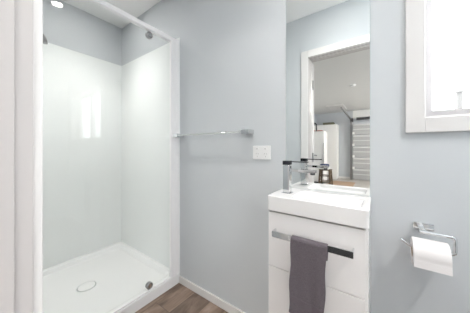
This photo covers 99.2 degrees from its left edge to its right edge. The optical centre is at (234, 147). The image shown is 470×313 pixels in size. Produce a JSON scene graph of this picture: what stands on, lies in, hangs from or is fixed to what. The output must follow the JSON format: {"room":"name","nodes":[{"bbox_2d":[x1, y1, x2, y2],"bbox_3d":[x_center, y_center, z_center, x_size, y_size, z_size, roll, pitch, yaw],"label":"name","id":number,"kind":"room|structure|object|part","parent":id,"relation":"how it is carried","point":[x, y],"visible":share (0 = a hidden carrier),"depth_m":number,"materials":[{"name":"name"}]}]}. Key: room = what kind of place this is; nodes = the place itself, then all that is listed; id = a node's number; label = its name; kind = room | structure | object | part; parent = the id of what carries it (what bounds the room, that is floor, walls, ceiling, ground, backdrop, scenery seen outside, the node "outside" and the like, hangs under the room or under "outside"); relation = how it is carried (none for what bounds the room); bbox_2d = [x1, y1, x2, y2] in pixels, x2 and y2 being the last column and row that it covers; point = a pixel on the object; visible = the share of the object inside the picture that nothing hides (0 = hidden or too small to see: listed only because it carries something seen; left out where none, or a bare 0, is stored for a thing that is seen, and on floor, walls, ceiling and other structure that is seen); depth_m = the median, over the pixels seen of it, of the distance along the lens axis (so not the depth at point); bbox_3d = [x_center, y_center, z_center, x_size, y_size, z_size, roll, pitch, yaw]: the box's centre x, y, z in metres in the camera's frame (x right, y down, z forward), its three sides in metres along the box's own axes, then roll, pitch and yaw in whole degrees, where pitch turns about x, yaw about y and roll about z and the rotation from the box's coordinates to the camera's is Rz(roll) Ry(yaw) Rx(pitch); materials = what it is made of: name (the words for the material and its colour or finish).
{"room":"bathroom","nodes":[
{"label":"bathroom","id":0,"kind":"room"},
{"bbox_2d":[43,0,121,65],"bbox_3d":[-1.563,-0.100,1.820,0.120,2.400,0.968,0,0,36],"label":"wall","id":1,"kind":"structure","parent":0,"point":[65,25],"depth_m":1.88,"materials":[{"name":"grey paint"}]},
{"bbox_2d":[43,43,120,269],"bbox_3d":[-1.512,0.061,1.783,0.006,1.903,0.956,0,0,36],"label":"wall panel","id":2,"kind":"object","parent":1,"relation":"attached to","point":[82,92],"visible":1,"depth_m":1.86,"materials":[{"name":"white plastic"}]},
{"bbox_2d":[61,0,160,28],"bbox_3d":[-0.022,-1.350,0.718,3.910,0.100,1.208,0,0,36],"label":"ceiling","id":3,"kind":"structure","parent":0,"point":[135,8],"depth_m":1.86,"materials":[{"name":"white paint"}]},
{"bbox_2d":[135,283,227,312],"bbox_3d":[-0.022,1.141,0.718,3.910,0.118,1.208,0,0,36],"label":"floor","id":4,"kind":"structure","parent":0,"point":[179,298],"depth_m":1.38,"materials":[{"name":"brown wood"}]},
{"bbox_2d":[43,241,179,312],"bbox_3d":[-1.120,1.048,1.503,0.970,0.069,0.968,0,0,36],"label":"shower tray","id":5,"kind":"object","parent":4,"relation":"on","point":[103,280],"visible":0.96,"depth_m":1.57,"materials":[{"name":"white plastic"}]},
{"bbox_2d":[87,0,178,312],"bbox_3d":[-0.739,0.075,1.230,0.034,1.876,0.955,0,0,36],"label":"screen","id":6,"kind":"object","parent":5,"relation":"on","point":[173,43],"visible":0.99,"depth_m":1.56,"materials":[{"name":"white metal"}]},
{"bbox_3d":[-0.735,-0.847,1.236,0.034,0.033,0.882,0,0,36],"label":"rail","id":7,"kind":"part","parent":6,"relation":"part of","materials":[{"name":"white metal"}]},
{"bbox_3d":[-0.491,0.086,1.577,0.026,1.853,0.044,0,0,36],"label":"post","id":8,"kind":"part","parent":6,"relation":"part of","materials":[{"name":"white metal"}]},
{"bbox_2d":[269,210,369,312],"bbox_3d":[0.361,0.681,0.877,0.378,0.802,0.261,0,0,36],"label":"vanity cabinet","id":9,"kind":"object","parent":4,"relation":"on","point":[347,269],"visible":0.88,"depth_m":0.76,"materials":[{"name":"white painted wood"},{"name":"ceramic"},{"name":"chrome"}]},
{"bbox_2d":[289,235,327,312],"bbox_3d":[0.281,0.509,0.771,0.140,0.311,0.040,0,0,36],"label":"hand towel","id":10,"kind":"object","parent":9,"relation":"hanging from","point":[307,289],"visible":1,"depth_m":0.76,"materials":[{"name":"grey fabric"}]},
{"bbox_3d":[0.292,0.369,0.787,0.304,0.025,0.035,0,0,36],"label":"rail handle","id":11,"kind":"part","parent":9,"relation":"part of","materials":[{"name":"silver metal"}]},
{"bbox_3d":[0.308,0.774,0.808,0.371,0.486,0.018,0,0,36],"label":"drawer","id":12,"kind":"part","parent":9,"relation":"part of","materials":[{"name":"white wood"}]},
{"bbox_2d":[268,188,370,228],"bbox_3d":[0.369,0.246,0.888,0.384,0.066,0.234,0,0,36],"label":"basin","id":13,"kind":"object","parent":9,"relation":"in","point":[345,209],"visible":0.96,"depth_m":0.82,"materials":[{"name":"white ceramic"}]},
{"bbox_2d":[281,160,316,193],"bbox_3d":[0.291,0.137,0.916,0.152,0.153,0.044,0,0,36],"label":"tap","id":14,"kind":"object","parent":13,"relation":"on","point":[287,168],"visible":1,"depth_m":0.93,"materials":[{"name":"silver metal"}]},
{"bbox_3d":[0.280,0.070,0.925,0.113,0.019,0.034,0,0,36],"label":"lever","id":15,"kind":"part","parent":14,"relation":"part of","materials":[{"name":"silver metal"}]},
{"bbox_3d":[0.307,0.103,0.905,0.114,0.013,0.025,0,0,36],"label":"spout","id":16,"kind":"part","parent":14,"relation":"part of","materials":[{"name":"silver metal"}]},
{"bbox_2d":[122,0,469,312],"bbox_3d":[0.295,-0.100,1.160,3.910,2.400,0.120,0,0,36],"label":"wall","id":17,"kind":"structure","parent":0,"point":[233,52],"depth_m":1.18,"materials":[{"name":"grey paint"}]},
{"bbox_2d":[121,38,179,273],"bbox_3d":[-0.840,0.061,1.894,0.970,1.903,0.006,0,0,36],"label":"wall panel","id":18,"kind":"object","parent":17,"relation":"attached to","point":[145,79],"visible":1,"depth_m":1.88,"materials":[{"name":"white plastic"}]},
{"bbox_2d":[179,276,244,312],"bbox_3d":[0.652,1.054,0.824,2.698,0.055,0.012,0,0,36],"label":"baseboard","id":19,"kind":"structure","parent":17,"relation":"attached to","point":[219,302],"depth_m":1.41,"materials":[{"name":"white wood"}]},
{"bbox_2d":[173,129,253,137],"bbox_3d":[-0.183,-0.097,1.383,0.682,0.028,0.072,0,0,36],"label":"towel rail","id":20,"kind":"object","parent":17,"relation":"attached to","point":[242,131],"visible":1,"depth_m":1.28,"materials":[{"name":"silver metal"}]},
{"bbox_2d":[253,146,270,159],"bbox_3d":[0.156,0.027,1.177,0.116,0.080,0.013,0,0,36],"label":"power outlet","id":21,"kind":"object","parent":17,"relation":"attached to","point":[259,152],"visible":1,"depth_m":1.17,"materials":[{"name":"white plastic"}]},
{"bbox_2d":[286,0,369,196],"bbox_3d":[0.435,-0.354,0.982,0.381,1.132,0.006,0,0,36],"label":"wall mirror","id":22,"kind":"object","parent":17,"relation":"attached to","point":[328,41],"visible":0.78,"depth_m":0.97,"materials":[{"name":"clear mirror"}]},
{"bbox_2d":[400,221,457,255],"bbox_3d":[0.707,0.328,0.744,0.152,0.080,0.078,0,0,36],"label":"toilet roll holder","id":23,"kind":"object","parent":17,"relation":"attached to","point":[421,226],"visible":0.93,"depth_m":0.73,"materials":[{"name":"silver metal"}]},
{"bbox_3d":[0.698,0.302,0.751,0.018,0.017,0.056,0,0,36],"label":"stem","id":24,"kind":"part","parent":23,"relation":"part of","materials":[{"name":"silver metal"}]},
{"bbox_3d":[0.726,0.301,0.771,0.060,0.027,0.010,0,0,36],"label":"wall plate","id":25,"kind":"part","parent":23,"relation":"part of","materials":[{"name":"silver metal"}]},
{"bbox_2d":[410,236,452,275],"bbox_3d":[0.691,0.377,0.711,0.094,0.097,0.100,0,0,36],"label":"toilet roll","id":26,"kind":"object","parent":23,"relation":"on","point":[431,255],"visible":0.99,"depth_m":0.68,"materials":[{"name":"white paper"}]},
{"bbox_2d":[406,0,469,132],"bbox_3d":[1.192,-0.450,0.507,1.170,0.780,0.135,0,0,36],"label":"window","id":27,"kind":"structure","parent":17,"relation":"in","point":[420,117],"depth_m":0.78,"materials":[{"name":"white wood"}]},
{"bbox_3d":[1.219,-0.451,0.544,1.050,0.658,0.043,0,0,36],"label":"frame","id":28,"kind":"part","parent":27,"relation":"part of","materials":[{"name":"white metal"}]},
{"bbox_3d":[-0.338,-0.100,0.275,3.910,2.400,0.120,0,0,36],"label":"wall","id":29,"kind":"structure","parent":0,"visible":0},
{"bbox_2d":[0,0,32,312],"bbox_3d":[-0.112,0.102,0.115,0.820,1.995,0.122,0,0,36],"label":"door frame","id":30,"kind":"structure","parent":29,"relation":"attached to","point":[16,16],"depth_m":0.37,"materials":[{"name":"grey"}]},
{"bbox_2d":[33,0,42,312],"bbox_3d":[-0.073,0.076,0.170,0.926,2.048,0.017,0,0,36],"label":"trim","id":31,"kind":"structure","parent":29,"relation":"attached to","point":[37,4],"depth_m":0.40,"materials":[{"name":"white"}]},
{"bbox_3d":[-1.400,0.062,1.111,0.970,1.903,0.006,0,0,36],"label":"wall panel","id":32,"kind":"object","parent":29,"relation":"attached to","visible":0},
{"bbox_2d":[43,34,47,44],"bbox_3d":[-1.408,-0.763,1.297,0.076,0.072,0.286,0,0,36],"label":"shower","id":33,"kind":"object","parent":32,"relation":"attached to","point":[45,41],"visible":0.24,"depth_m":1.38,"materials":[{"name":"silver metal"}]},
{"label":"outside","id":34,"kind":"structure","parent":0,"visible":0},
{"bbox_2d":[453,90,464,108],"bbox_3d":[1.902,0.360,1.701,0.048,1.680,0.090,0,0,36],"label":"post","id":35,"kind":"object","parent":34,"point":[458,94],"visible":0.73,"depth_m":1.68,"materials":[{"name":"grey"}]}
]}

